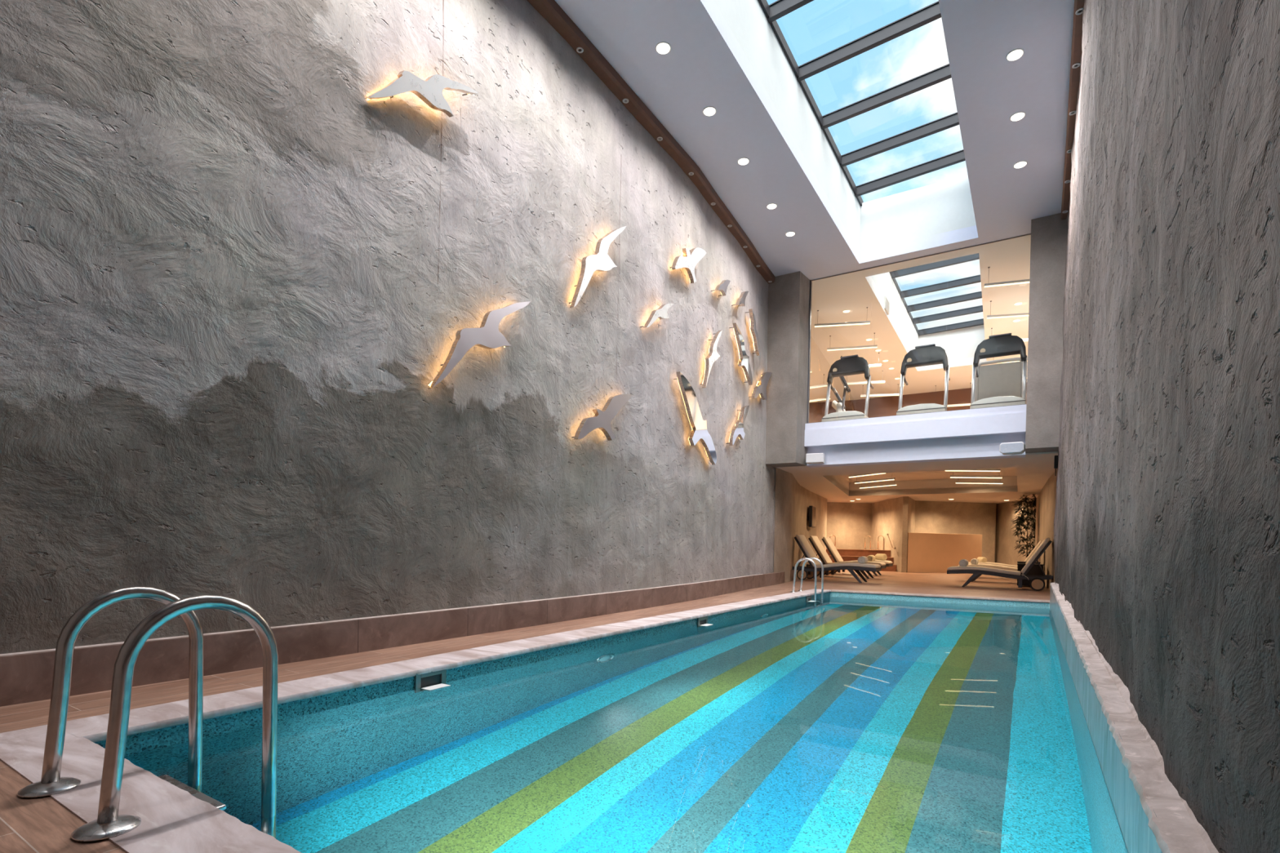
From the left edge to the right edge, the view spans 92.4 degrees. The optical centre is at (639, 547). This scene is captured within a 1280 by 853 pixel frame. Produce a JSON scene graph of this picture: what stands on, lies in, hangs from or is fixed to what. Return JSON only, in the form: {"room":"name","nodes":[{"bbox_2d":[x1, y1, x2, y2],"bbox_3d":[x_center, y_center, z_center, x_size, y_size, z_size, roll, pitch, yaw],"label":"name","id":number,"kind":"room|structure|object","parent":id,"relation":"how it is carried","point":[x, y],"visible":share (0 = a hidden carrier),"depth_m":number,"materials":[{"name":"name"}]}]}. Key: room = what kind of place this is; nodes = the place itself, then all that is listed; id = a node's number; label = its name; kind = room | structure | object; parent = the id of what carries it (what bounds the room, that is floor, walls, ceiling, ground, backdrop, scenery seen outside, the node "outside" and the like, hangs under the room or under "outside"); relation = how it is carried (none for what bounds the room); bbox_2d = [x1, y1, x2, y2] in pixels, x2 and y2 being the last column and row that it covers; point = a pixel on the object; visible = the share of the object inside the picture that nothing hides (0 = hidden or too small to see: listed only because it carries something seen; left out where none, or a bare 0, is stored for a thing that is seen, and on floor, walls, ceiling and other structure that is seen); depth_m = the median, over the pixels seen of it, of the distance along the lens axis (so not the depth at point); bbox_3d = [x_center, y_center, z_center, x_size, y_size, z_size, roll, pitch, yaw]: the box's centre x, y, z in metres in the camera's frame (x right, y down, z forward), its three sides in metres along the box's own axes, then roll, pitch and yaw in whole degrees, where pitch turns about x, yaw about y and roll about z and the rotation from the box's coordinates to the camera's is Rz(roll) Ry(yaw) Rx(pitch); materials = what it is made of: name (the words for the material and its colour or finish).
{"room":"indoor swimming pool","nodes":[
{"label":"indoor swimming pool","id":0,"kind":"room"},
{"bbox_2d":[0,0,775,653],"bbox_3d":[-0.729,-2.747,7.874,0.350,7.320,15.704,2,1,32],"label":"wall","id":1,"kind":"structure","parent":0,"point":[236,280],"depth_m":5.01,"materials":[{"name":"grey paint"}]},
{"bbox_2d":[0,569,794,706],"bbox_3d":[-0.277,0.749,8.835,0.457,0.283,17.807,1,1,31],"label":"baseboard","id":2,"kind":"structure","parent":1,"relation":"attached to","point":[27,677],"depth_m":4.95,"materials":[{"name":"tile"}]},
{"bbox_2d":[364,70,478,117],"bbox_3d":[-1.951,-4.069,5.534,0.189,0.679,1.092,2,1,39],"label":"wall light","id":3,"kind":"object","parent":1,"relation":"attached to","point":[429,91],"visible":1,"depth_m":5.50,"materials":[{"name":"metal"}]},
{"bbox_2d":[428,301,530,388],"bbox_3d":[-1.608,-2.071,6.187,0.157,1.218,1.266,2,1,34],"label":"wall light","id":4,"kind":"object","parent":1,"relation":"attached to","point":[488,336],"visible":1,"depth_m":6.10,"materials":[{"name":"metal"}]},
{"bbox_2d":[568,226,626,307],"bbox_3d":[-0.539,-3.558,7.748,0.180,1.375,0.972,2,1,38],"label":"wall light","id":5,"kind":"object","parent":1,"relation":"attached to","point":[600,260],"visible":1,"depth_m":7.64,"materials":[{"name":"metal"}]},
{"bbox_2d":[571,394,632,440],"bbox_3d":[-0.489,-1.702,7.939,0.157,0.783,1.178,2,1,32],"label":"wall light","id":6,"kind":"object","parent":1,"relation":"attached to","point":[602,420],"visible":1,"depth_m":7.89,"materials":[{"name":"metal"}]},
{"bbox_2d":[527,0,775,284],"bbox_3d":[-0.782,-6.039,7.437,0.472,0.130,14.909,1,1,31],"label":"trim","id":7,"kind":"structure","parent":1,"relation":"attached to","point":[549,10],"depth_m":8.49,"materials":[{"name":"brown wood"}]},
{"bbox_2d":[640,303,674,328],"bbox_3d":[0.243,-3.400,9.009,0.169,0.574,0.724,2,1,34],"label":"wall light","id":8,"kind":"object","parent":1,"relation":"attached to","point":[661,313],"visible":1,"depth_m":8.94,"materials":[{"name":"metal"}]},
{"bbox_2d":[670,247,706,283],"bbox_3d":[0.761,-4.559,9.757,0.179,0.622,0.959,2,1,35],"label":"wall light","id":9,"kind":"object","parent":1,"relation":"attached to","point":[691,258],"visible":1,"depth_m":9.72,"materials":[{"name":"metal"}]},
{"bbox_2d":[673,371,716,465],"bbox_3d":[0.921,-2.092,10.211,0.156,1.262,1.580,1,1,29],"label":"wall light","id":10,"kind":"object","parent":1,"relation":"attached to","point":[699,426],"visible":1,"depth_m":10.03,"materials":[{"name":"metal"}]},
{"bbox_2d":[702,329,722,387],"bbox_3d":[1.227,-3.291,10.704,0.185,1.146,0.560,2,1,32],"label":"wall light","id":11,"kind":"object","parent":1,"relation":"attached to","point":[713,356],"visible":1,"depth_m":10.59,"materials":[{"name":"metal"}]},
{"bbox_2d":[711,280,730,296],"bbox_3d":[1.453,-4.714,11.061,0.155,0.395,0.631,1,1,28],"label":"wall light","id":12,"kind":"object","parent":1,"relation":"attached to","point":[722,286],"visible":1,"depth_m":11.02,"materials":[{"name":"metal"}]},
{"bbox_2d":[725,405,749,445],"bbox_3d":[1.916,-2.407,12.044,0.155,0.955,0.973,1,1,28],"label":"wall light","id":13,"kind":"object","parent":1,"relation":"attached to","point":[738,430],"visible":1,"depth_m":12.01,"materials":[{"name":"metal"}]},
{"bbox_2d":[728,322,752,385],"bbox_3d":[1.988,-3.786,12.107,0.156,0.924,1.088,1,1,28],"label":"wall light","id":14,"kind":"object","parent":1,"relation":"attached to","point":[744,361],"visible":1,"depth_m":12.01,"materials":[{"name":"metal"}]},
{"bbox_2d":[733,290,749,306],"bbox_3d":[1.958,-4.872,11.995,0.156,0.494,0.622,1,1,28],"label":"wall light","id":15,"kind":"object","parent":1,"relation":"attached to","point":[741,300],"visible":1,"depth_m":11.93,"materials":[{"name":"metal"}]},
{"bbox_2d":[746,308,759,355],"bbox_3d":[2.332,-4.454,12.741,0.155,0.771,0.633,1,1,27],"label":"wall light","id":16,"kind":"object","parent":1,"relation":"attached to","point":[753,330],"visible":1,"depth_m":12.68,"materials":[{"name":"metal"}]},
{"bbox_2d":[748,372,772,399],"bbox_3d":[2.610,-3.533,13.326,0.156,0.827,1.214,1,1,29],"label":"wall light","id":17,"kind":"object","parent":1,"relation":"attached to","point":[758,389],"visible":1,"depth_m":13.29,"materials":[{"name":"metal"}]},
{"bbox_2d":[0,569,1050,852],"bbox_3d":[5.304,0.922,15.174,9.700,0.001,34.700,2,1,32],"label":"floor","id":18,"kind":"structure","parent":0,"point":[42,824],"depth_m":4.46,"materials":[{"name":"brown wood"}]},
{"bbox_2d":[0,582,1218,852],"bbox_3d":[1.756,1.548,6.288,4.690,2.022,15.705,2,1,32],"label":"swimming pool","id":19,"kind":"object","parent":18,"relation":"in","point":[843,721],"visible":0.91,"depth_m":3.26,"materials":[{"name":"tile"}]},
{"bbox_2d":[17,586,278,841],"bbox_3d":[-1.900,1.127,2.390,0.756,1.918,0.630,2,1,32],"label":"pool ladder","id":20,"kind":"object","parent":19,"relation":"attached to","point":[108,824],"visible":0.98,"depth_m":2.36,"materials":[{"name":"metal"}]},
{"bbox_2d":[789,557,823,600],"bbox_3d":[3.406,1.111,12.506,0.560,1.812,0.610,2,1,32],"label":"pool ladder","id":21,"kind":"object","parent":19,"relation":"attached to","point":[806,559],"visible":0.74,"depth_m":12.39,"materials":[{"name":"metal"}]},
{"bbox_2d":[792,534,880,582],"bbox_3d":[5.275,0.288,16.518,2.200,1.234,0.740,2,1,32],"label":"sun lounger","id":22,"kind":"object","parent":18,"relation":"on","point":[809,572],"visible":0.88,"depth_m":16.49,"materials":[{"name":"fabric"}]},
{"bbox_2d":[795,534,820,566],"bbox_3d":[4.642,0.084,16.905,0.557,0.860,0.590,2,1,32],"label":"cushion","id":23,"kind":"object","parent":22,"relation":"on","point":[801,540],"depth_m":16.76,"materials":[{"name":"fabric"}]},
{"bbox_2d":[816,562,880,568],"bbox_3d":[5.534,0.492,16.338,1.560,0.168,0.630,2,1,32],"label":"seat cushion","id":24,"kind":"object","parent":22,"relation":"on","point":[851,565],"depth_m":16.05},
{"bbox_2d":[806,535,885,578],"bbox_3d":[6.222,0.282,18.547,2.200,1.234,0.740,2,1,32],"label":"sun lounger","id":25,"kind":"object","parent":18,"relation":"on","point":[815,541],"visible":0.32,"depth_m":18.67,"materials":[{"name":"fabric"}]},
{"bbox_2d":[809,535,832,564],"bbox_3d":[5.590,0.078,18.934,0.557,0.860,0.590,2,1,32],"label":"cushion","id":26,"kind":"object","parent":25,"relation":"on","point":[814,540],"depth_m":18.77,"materials":[{"name":"fabric"}]},
{"bbox_2d":[827,560,885,565],"bbox_3d":[6.481,0.486,18.366,1.560,0.168,0.630,2,1,32],"label":"seat cushion","id":27,"kind":"object","parent":25,"relation":"on","point":[828,562],"depth_m":18.12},
{"bbox_2d":[821,537,893,576],"bbox_3d":[7.171,0.279,20.373,2.200,1.234,0.740,2,1,32],"label":"sun lounger","id":28,"kind":"object","parent":18,"relation":"on","point":[827,541],"visible":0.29,"depth_m":20.53,"materials":[{"name":"fabric"}]},
{"bbox_2d":[822,537,843,562],"bbox_3d":[6.538,0.075,20.760,0.557,0.860,0.590,2,1,32],"label":"cushion","id":29,"kind":"object","parent":28,"relation":"on","point":[827,541],"depth_m":20.60,"materials":[{"name":"fabric"}]},
{"bbox_2d":[839,560,892,564],"bbox_3d":[7.430,0.482,20.192,1.560,0.168,0.630,2,1,32],"label":"seat cushion","id":30,"kind":"object","parent":28,"relation":"on","point":[840,561],"depth_m":19.73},
{"bbox_2d":[875,553,887,560],"bbox_3d":[7.862,0.316,20.007,0.227,0.227,0.380,1,1,-19],"label":"rolled towel","id":31,"kind":"object","parent":28,"relation":"on","point":[882,557],"visible":0.94,"depth_m":19.88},
{"bbox_2d":[826,548,896,571],"bbox_3d":[8.812,0.468,25.349,3.875,0.800,2.965,2,1,32],"label":"platform","id":32,"kind":"object","parent":18,"relation":"on","point":[846,554],"visible":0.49,"depth_m":24.29,"materials":[{"name":"wood"}]},
{"bbox_2d":[906,533,982,573],"bbox_3d":[11.465,0.213,23.094,3.425,1.465,0.120,1,1,-17],"label":"partition panel","id":33,"kind":"object","parent":18,"relation":"on","point":[926,552],"visible":0.76,"depth_m":22.95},
{"bbox_2d":[946,537,1053,591],"bbox_3d":[8.747,0.373,14.954,2.200,1.234,0.740,2,1,32],"label":"sun lounger","id":34,"kind":"object","parent":18,"relation":"on","point":[1037,583],"visible":1,"depth_m":14.53,"materials":[{"name":"plastic"}]},
{"bbox_2d":[946,565,1021,575],"bbox_3d":[8.480,0.562,15.139,1.560,0.168,0.630,2,1,32],"label":"seat cushion","id":35,"kind":"object","parent":34,"relation":"on","point":[976,571],"depth_m":14.92,"materials":[{"name":"fabric"}]},
{"bbox_2d":[1021,537,1049,573],"bbox_3d":[9.387,0.202,14.562,0.557,0.860,0.590,2,1,32],"label":"cushion","id":36,"kind":"object","parent":34,"relation":"on","point":[1046,544],"depth_m":14.31,"materials":[{"name":"fabric"}]},
{"bbox_2d":[957,539,1044,582],"bbox_3d":[10.143,0.373,17.147,2.200,1.234,0.740,2,1,32],"label":"sun lounger","id":37,"kind":"object","parent":18,"relation":"on","point":[971,565],"visible":0.08,"depth_m":17.02,"materials":[{"name":"fabric"}]},
{"bbox_2d":[957,564,1017,570],"bbox_3d":[9.876,0.562,17.332,1.560,0.168,0.630,2,1,32],"label":"seat cushion","id":38,"kind":"object","parent":37,"relation":"on","point":[972,565],"depth_m":17.05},
{"bbox_2d":[1026,539,1044,563],"bbox_3d":[10.783,0.203,16.756,0.557,0.860,0.590,2,1,32],"label":"cushion","id":39,"kind":"object","parent":37,"relation":"on","point":[1044,540],"depth_m":16.52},
{"bbox_2d":[968,540,1040,568],"bbox_3d":[11.488,0.372,19.373,2.200,1.234,0.740,2,1,32],"label":"sun lounger","id":40,"kind":"object","parent":18,"relation":"on","point":[1039,543],"visible":0.06,"depth_m":19.01,"materials":[{"name":"fabric"}]},
{"bbox_2d":[968,562,1017,568],"bbox_3d":[11.221,0.562,19.558,1.560,0.168,0.630,2,1,32],"label":"seat cushion","id":41,"kind":"object","parent":40,"relation":"on","point":[992,563],"depth_m":19.25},
{"bbox_2d":[1024,540,1040,561],"bbox_3d":[12.128,0.202,18.981,0.557,0.860,0.590,2,1,32],"label":"cushion","id":42,"kind":"object","parent":40,"relation":"on","point":[1037,545],"depth_m":18.72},
{"bbox_2d":[1010,493,1036,557],"bbox_3d":[12.630,-0.381,20.288,0.750,2.762,1.066,2,1,32],"label":"bamboo","id":43,"kind":"object","parent":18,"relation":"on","point":[1022,519],"visible":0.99,"depth_m":20.15,"materials":[{"name":"plant"}]},
{"bbox_2d":[1017,563,1044,586],"bbox_3d":[9.945,0.697,15.629,0.570,0.555,0.570,2,1,32],"label":"planter","id":44,"kind":"object","parent":18,"relation":"on","point":[1035,570],"visible":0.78,"depth_m":15.39,"materials":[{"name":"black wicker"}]},
{"bbox_2d":[765,271,812,467],"bbox_3d":[3.286,-3.998,14.089,1.040,4.213,0.700,2,1,32],"label":"column","id":45,"kind":"structure","parent":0,"point":[788,296],"depth_m":13.74,"materials":[{"name":"paint"}]},
{"bbox_2d":[773,467,826,582],"bbox_3d":[5.357,-0.549,19.638,1.100,2.837,10.981,1,1,17],"label":"wall","id":46,"kind":"structure","parent":0,"point":[793,500],"depth_m":16.11,"materials":[{"name":"paint"}]},
{"bbox_2d":[808,506,816,527],"bbox_3d":[5.772,-1.035,20.743,0.224,0.700,0.900,1,1,23],"label":"wall screen","id":47,"kind":"object","parent":46,"relation":"attached to","point":[811,515],"visible":0.96,"depth_m":20.36,"materials":[{"name":"black plastic"}]},
{"bbox_2d":[805,433,1025,467],"bbox_3d":[5.710,-2.038,13.097,4.282,0.417,0.370,2,1,32],"label":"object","id":48,"kind":"structure","parent":46,"relation":"attached to","point":[980,447],"depth_m":12.81,"materials":[{"name":"paint"}]},
{"bbox_2d":[805,453,825,464],"bbox_3d":[3.958,-1.993,13.807,0.380,0.210,0.363,1,1,26],"label":"wall speaker","id":49,"kind":"object","parent":48,"relation":"attached to","point":[813,458],"visible":1,"depth_m":13.65,"materials":[{"name":"plastic"}]},
{"bbox_2d":[999,441,1025,454],"bbox_3d":[7.151,-1.888,11.759,0.400,0.210,0.390,2,1,38],"label":"wall speaker","id":50,"kind":"object","parent":48,"relation":"attached to","point":[1018,447],"visible":0.99,"depth_m":11.61,"materials":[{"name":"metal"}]},
{"bbox_2d":[555,0,1074,399],"bbox_3d":[4.448,-6.185,12.136,8.200,0.250,28.750,2,1,32],"label":"ceiling","id":51,"kind":"structure","parent":0,"point":[705,64],"depth_m":9.29,"materials":[{"name":"paint"}]},
{"bbox_2d":[655,41,671,54],"bbox_3d":[0.283,-6.073,7.467,0.190,0.022,0.190,2,1,32],"label":"recessed light","id":52,"kind":"object","parent":51,"relation":"in","point":[663,47],"visible":1,"depth_m":7.45,"materials":[{"name":"white paint"}]},
{"bbox_2d":[702,106,716,115],"bbox_3d":[0.970,-6.073,8.547,0.190,0.022,0.190,2,1,32],"label":"recessed light","id":53,"kind":"object","parent":51,"relation":"in","point":[709,110],"visible":1,"depth_m":8.53,"materials":[{"name":"white paint"}]},
{"bbox_2d":[737,157,749,164],"bbox_3d":[1.629,-6.074,9.657,0.190,0.022,0.190,2,1,32],"label":"recessed light","id":54,"kind":"object","parent":51,"relation":"in","point":[742,161],"visible":1,"depth_m":9.63,"materials":[{"name":"white paint"}]},
{"bbox_2d":[814,306,870,327],"bbox_3d":[5.161,-5.877,15.653,1.357,0.422,0.044,1,1,13],"label":"linear pendant","id":55,"kind":"object","parent":51,"relation":"hanging from","point":[863,322],"visible":1,"depth_m":15.63,"materials":[{"name":"white paint"}]},
{"bbox_2d":[814,322,870,327],"bbox_3d":[5.157,-5.678,15.655,1.349,0.023,0.040,1,1,13],"label":"diffuser","id":56,"kind":"object","parent":55,"relation":"attached to","point":[835,324],"depth_m":15.65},
{"bbox_2d":[826,333,877,351],"bbox_3d":[6.064,-5.882,17.538,1.360,0.422,0.045,1,1,15],"label":"linear pendant","id":57,"kind":"object","parent":51,"relation":"hanging from","point":[864,346],"visible":1,"depth_m":17.52,"materials":[{"name":"white paint"}]},
{"bbox_2d":[826,346,877,351],"bbox_3d":[6.060,-5.683,17.540,1.352,0.023,0.040,1,1,15],"label":"diffuser","id":58,"kind":"object","parent":57,"relation":"attached to","point":[839,348],"depth_m":17.56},
{"bbox_2d":[846,377,866,384],"bbox_3d":[7.533,-5.798,21.327,0.651,0.238,0.045,1,1,13],"label":"linear pendant","id":59,"kind":"object","parent":51,"relation":"hanging from","point":[864,382],"depth_m":21.32,"materials":[{"name":"white paint"}]},
{"bbox_2d":[847,382,884,384],"bbox_3d":[7.788,-5.694,21.270,1.320,0.023,0.040,1,1,13],"label":"diffuser","id":60,"kind":"object","parent":59,"relation":"attached to","point":[848,383],"depth_m":21.28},
{"bbox_2d":[860,385,899,396],"bbox_3d":[9.017,-5.891,23.007,1.402,0.422,0.046,1,1,12],"label":"linear pendant","id":61,"kind":"object","parent":51,"relation":"hanging from","point":[888,394],"visible":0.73,"depth_m":22.98,"materials":[{"name":"white paint"}]},
{"bbox_2d":[984,266,1029,287],"bbox_3d":[8.019,-5.791,12.975,1.295,0.422,0.044,1,1,19],"label":"linear pendant","id":62,"kind":"object","parent":51,"relation":"hanging from","point":[1024,281],"visible":0.54,"depth_m":13.03,"materials":[{"name":"white paint"}]},
{"bbox_2d":[984,281,1029,287],"bbox_3d":[8.015,-5.592,12.977,1.287,0.023,0.040,1,1,19],"label":"diffuser","id":63,"kind":"object","parent":62,"relation":"attached to","point":[1002,283],"depth_m":13.06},
{"bbox_2d":[986,300,1028,319],"bbox_3d":[9.105,-5.793,14.832,1.284,0.422,0.045,1,1,14],"label":"linear pendant","id":64,"kind":"object","parent":51,"relation":"hanging from","point":[1024,314],"visible":0.56,"depth_m":14.87,"materials":[{"name":"white paint"}]},
{"bbox_2d":[986,315,1028,319],"bbox_3d":[9.102,-5.593,14.834,1.276,0.023,0.040,1,1,14],"label":"diffuser","id":65,"kind":"object","parent":64,"relation":"attached to","point":[988,316],"depth_m":14.89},
{"bbox_2d":[1005,48,1024,61],"bbox_3d":[4.567,-5.992,7.467,0.190,0.022,0.190,2,1,32],"label":"recessed light","id":66,"kind":"object","parent":51,"relation":"in","point":[1015,54],"visible":1,"depth_m":7.45,"materials":[{"name":"white paint"}]},
{"bbox_2d":[1009,111,1026,121],"bbox_3d":[5.255,-5.991,8.534,0.190,0.022,0.190,2,1,32],"label":"recessed light","id":67,"kind":"object","parent":51,"relation":"in","point":[1017,116],"visible":1,"depth_m":8.51,"materials":[{"name":"white paint"}]},
{"bbox_2d":[1013,160,1027,168],"bbox_3d":[5.957,-5.991,9.605,0.190,0.022,0.190,2,1,32],"label":"recessed light","id":68,"kind":"object","parent":51,"relation":"in","point":[1020,164],"visible":1,"depth_m":9.58,"materials":[{"name":"white paint"}]},
{"bbox_2d":[808,336,854,422],"bbox_3d":[5.972,-4.497,20.144,1.250,3.256,12.400,2,1,32],"label":"wall","id":69,"kind":"structure","parent":0,"point":[820,366],"depth_m":19.18,"materials":[{"name":"beige paint"}]},
{"bbox_2d":[826,502,871,549],"bbox_3d":[7.952,-0.577,26.194,3.994,2.837,0.898,1,1,-21],"label":"wall","id":70,"kind":"structure","parent":0,"point":[850,522],"depth_m":26.43,"materials":[{"name":"paint"}]},
{"bbox_2d":[714,0,985,359],"bbox_3d":[5.333,-6.889,12.183,2.820,1.190,20.080,2,1,32],"label":"shaft","id":71,"kind":"structure","parent":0,"point":[946,206],"depth_m":12.11,"materials":[{"name":"paint"}]},
{"bbox_2d":[758,0,965,205],"bbox_3d":[2.897,-7.407,8.157,2.300,0.327,10.470,2,1,32],"label":"skylight frame","id":72,"kind":"structure","parent":71,"relation":"in","point":[777,9],"depth_m":9.96,"materials":[{"name":"grey metal"}]},
{"bbox_2d":[884,296,889,314],"bbox_3d":[6.422,-6.293,15.947,0.040,0.310,0.500,2,1,32],"label":"air vent","id":73,"kind":"object","parent":71,"relation":"in","point":[886,303],"visible":1,"depth_m":15.86,"materials":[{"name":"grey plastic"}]},
{"bbox_2d":[888,253,983,335],"bbox_3d":[8.274,-7.364,16.813,2.493,0.242,8.750,2,1,32],"label":"skylight frame","id":74,"kind":"structure","parent":71,"relation":"in","point":[974,279],"depth_m":18.01,"materials":[{"name":"grey metal"}]},
{"bbox_2d":[871,496,915,572],"bbox_3d":[10.371,-0.510,24.404,1.137,2.837,4.077,1,1,5],"label":"wall","id":75,"kind":"structure","parent":0,"point":[895,517],"depth_m":23.53,"materials":[{"name":"paint"}]},
{"bbox_2d":[774,451,1058,503],"bbox_3d":[9.563,-2.119,21.740,9.700,0.513,19.050,2,1,32],"label":"ceiling","id":76,"kind":"structure","parent":0,"point":[1034,470],"depth_m":19.79,"materials":[{"name":"paint"}]},
{"bbox_2d":[848,473,883,477],"bbox_3d":[6.683,-2.246,18.085,0.044,0.262,1.437,1,1,-24],"label":"linear pendant","id":77,"kind":"object","parent":76,"relation":"hanging from","point":[868,474],"visible":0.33,"depth_m":18.25,"materials":[{"name":"white paint"}]},
{"bbox_2d":[854,477,894,484],"bbox_3d":[7.560,-2.250,19.826,0.045,0.262,1.592,1,1,-27],"label":"linear pendant","id":78,"kind":"object","parent":76,"relation":"hanging from","point":[891,478],"visible":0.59,"depth_m":19.75,"materials":[{"name":"white paint"}]},
{"bbox_2d":[859,477,897,488],"bbox_3d":[8.350,-2.255,21.552,0.044,0.262,1.629,1,1,-26],"label":"linear pendant","id":79,"kind":"object","parent":76,"relation":"hanging from","point":[891,484],"visible":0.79,"depth_m":21.51,"materials":[{"name":"white paint"}]},
{"bbox_2d":[859,484,896,488],"bbox_3d":[8.348,-2.136,21.553,0.040,0.023,1.621,1,1,-26],"label":"diffuser","id":80,"kind":"object","parent":79,"relation":"attached to","point":[874,486],"depth_m":21.64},
{"bbox_2d":[945,468,1000,471],"bbox_3d":[8.979,-2.184,16.553,1.427,0.262,0.044,1,1,4],"label":"linear pendant","id":81,"kind":"object","parent":76,"relation":"hanging from","point":[980,469],"visible":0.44,"depth_m":16.52,"materials":[{"name":"white paint"}]},
{"bbox_2d":[945,470,999,471],"bbox_3d":[8.976,-2.065,16.554,1.419,0.023,0.040,1,1,4],"label":"diffuser","id":82,"kind":"object","parent":81,"relation":"attached to","point":[945,470],"depth_m":16.53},
{"bbox_2d":[950,474,1002,478],"bbox_3d":[9.954,-2.185,18.160,1.472,0.262,0.044,1,1,5],"label":"linear pendant","id":83,"kind":"object","parent":76,"relation":"hanging from","point":[953,476],"visible":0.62,"depth_m":18.14,"materials":[{"name":"white paint"}]},
{"bbox_2d":[950,476,1002,478],"bbox_3d":[9.952,-2.065,18.162,1.464,0.023,0.040,1,1,5],"label":"diffuser","id":84,"kind":"object","parent":83,"relation":"attached to","point":[950,477],"depth_m":18.14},
{"bbox_2d":[955,478,1003,484],"bbox_3d":[10.940,-2.185,19.774,1.463,0.262,0.045,1,1,4],"label":"linear pendant","id":85,"kind":"object","parent":76,"relation":"hanging from","point":[963,482],"visible":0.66,"depth_m":19.75,"materials":[{"name":"white paint"}]},
{"bbox_2d":[955,482,1003,484],"bbox_3d":[10.937,-2.066,19.775,1.455,0.023,0.040,1,1,4],"label":"diffuser","id":86,"kind":"object","parent":85,"relation":"attached to","point":[956,482],"depth_m":19.75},
{"bbox_2d":[854,386,1026,417],"bbox_3d":[11.812,-4.529,23.777,8.200,3.456,0.200,2,1,32],"label":"wall","id":87,"kind":"structure","parent":0,"point":[884,406],"depth_m":24.32,"materials":[{"name":"brown wood"}]},
{"bbox_2d":[914,500,996,562],"bbox_3d":[12.864,-0.467,24.784,3.890,2.837,0.242,1,1,-14],"label":"wall","id":88,"kind":"structure","parent":0,"point":[931,517],"depth_m":24.78,"materials":[{"name":"paint"}]},
{"bbox_2d":[995,497,1036,565],"bbox_3d":[14.440,-0.423,23.644,0.001,2.837,3.477,1,1,9],"label":"wall","id":89,"kind":"structure","parent":0,"point":[1006,551],"depth_m":24.13,"materials":[{"name":"paint"}]},
{"bbox_2d":[1035,469,1057,589],"bbox_3d":[11.132,-0.406,16.831,0.097,2.837,12.053,1,1,31],"label":"wall","id":90,"kind":"structure","parent":0,"point":[1046,500],"depth_m":15.76,"materials":[{"name":"paint"}]},
{"bbox_2d":[1025,213,1067,453],"bbox_3d":[7.648,-3.898,11.314,0.818,4.183,0.700,2,1,32],"label":"column","id":91,"kind":"structure","parent":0,"point":[1048,246],"depth_m":11.10,"materials":[{"name":"paint"}]},
{"bbox_2d":[1053,0,1279,852],"bbox_3d":[3.759,-2.614,5.076,0.142,7.350,15.800,2,1,32],"label":"wall","id":92,"kind":"structure","parent":0,"point":[1166,519],"depth_m":2.02,"materials":[{"name":"paint"}]},
{"bbox_2d":[1061,0,1084,219],"bbox_3d":[3.548,-5.924,4.678,0.176,0.130,14.901,2,1,33],"label":"trim","id":93,"kind":"structure","parent":92,"relation":"attached to","point":[1076,51],"depth_m":7.97,"materials":[{"name":"brown wood"}]},
{"bbox_3d":[8.525,-2.683,18.875,8.400,0.244,13.000,2,1,32],"label":"floor","id":94,"kind":"structure","parent":0,"visible":0},
{"bbox_2d":[831,376,850,412],"bbox_3d":[5.411,-3.691,16.570,0.396,1.706,1.466,1,1,12],"label":"exercise bike","id":95,"kind":"object","parent":94,"relation":"on","point":[838,406],"visible":0.52,"depth_m":16.14,"materials":[{"name":"metal"}]},
{"bbox_2d":[821,354,873,422],"bbox_3d":[5.091,-3.632,14.631,0.970,1.622,1.888,2,1,32],"label":"treadmill","id":96,"kind":"object","parent":94,"relation":"on","point":[851,365],"visible":0.78,"depth_m":14.08,"materials":[{"name":"grey plastic"}]},
{"bbox_2d":[821,410,868,422],"bbox_3d":[4.708,-2.952,14.057,0.964,0.262,0.508,2,1,32],"label":"hood","id":97,"kind":"object","parent":96,"relation":"attached to","point":[841,415],"depth_m":13.83,"materials":[{"name":"plastic"}]},
{"bbox_2d":[804,404,1026,447],"bbox_3d":[5.597,-2.506,12.873,4.254,0.520,0.270,2,1,32],"label":"balcony edge","id":98,"kind":"structure","parent":94,"relation":"attached to","point":[1007,420],"depth_m":12.62,"materials":[{"name":"paint"}]},
{"bbox_2d":[806,233,1031,423],"bbox_3d":[5.654,-4.403,12.879,4.265,3.286,0.060,2,1,32],"label":"window","id":99,"kind":"structure","parent":98,"relation":"on","point":[811,281],"depth_m":13.67,"materials":[{"name":"grey metal"}]},
{"bbox_2d":[895,343,950,415],"bbox_3d":[6.449,-3.596,13.767,0.970,1.622,1.888,2,1,32],"label":"treadmill","id":100,"kind":"object","parent":94,"relation":"on","point":[927,354],"visible":0.78,"depth_m":13.22,"materials":[{"name":"black plastic"}]},
{"bbox_2d":[895,403,946,415],"bbox_3d":[6.066,-2.916,13.193,0.964,0.262,0.508,2,1,32],"label":"hood","id":101,"kind":"object","parent":100,"relation":"attached to","point":[927,407],"depth_m":12.97,"materials":[{"name":"plastic"}]},
{"bbox_2d":[969,333,1027,408],"bbox_3d":[7.638,-3.564,13.010,0.970,1.622,1.888,2,1,32],"label":"treadmill","id":102,"kind":"object","parent":94,"relation":"on","point":[1002,344],"visible":0.84,"depth_m":12.46,"materials":[{"name":"black plastic"}]},
{"bbox_2d":[969,395,1026,408],"bbox_3d":[7.255,-2.885,12.436,0.964,0.262,0.508,2,1,32],"label":"hood","id":103,"kind":"object","parent":102,"relation":"attached to","point":[1005,400],"depth_m":12.22,"materials":[{"name":"plastic"}]},
{"bbox_2d":[974,357,1022,401],"bbox_3d":[8.338,-3.534,14.223,1.000,1.560,0.650,2,1,32],"label":"exercise machine","id":104,"kind":"object","parent":94,"relation":"on","point":[1002,380],"visible":0.4,"depth_m":14.06,"materials":[{"name":"white paint"}]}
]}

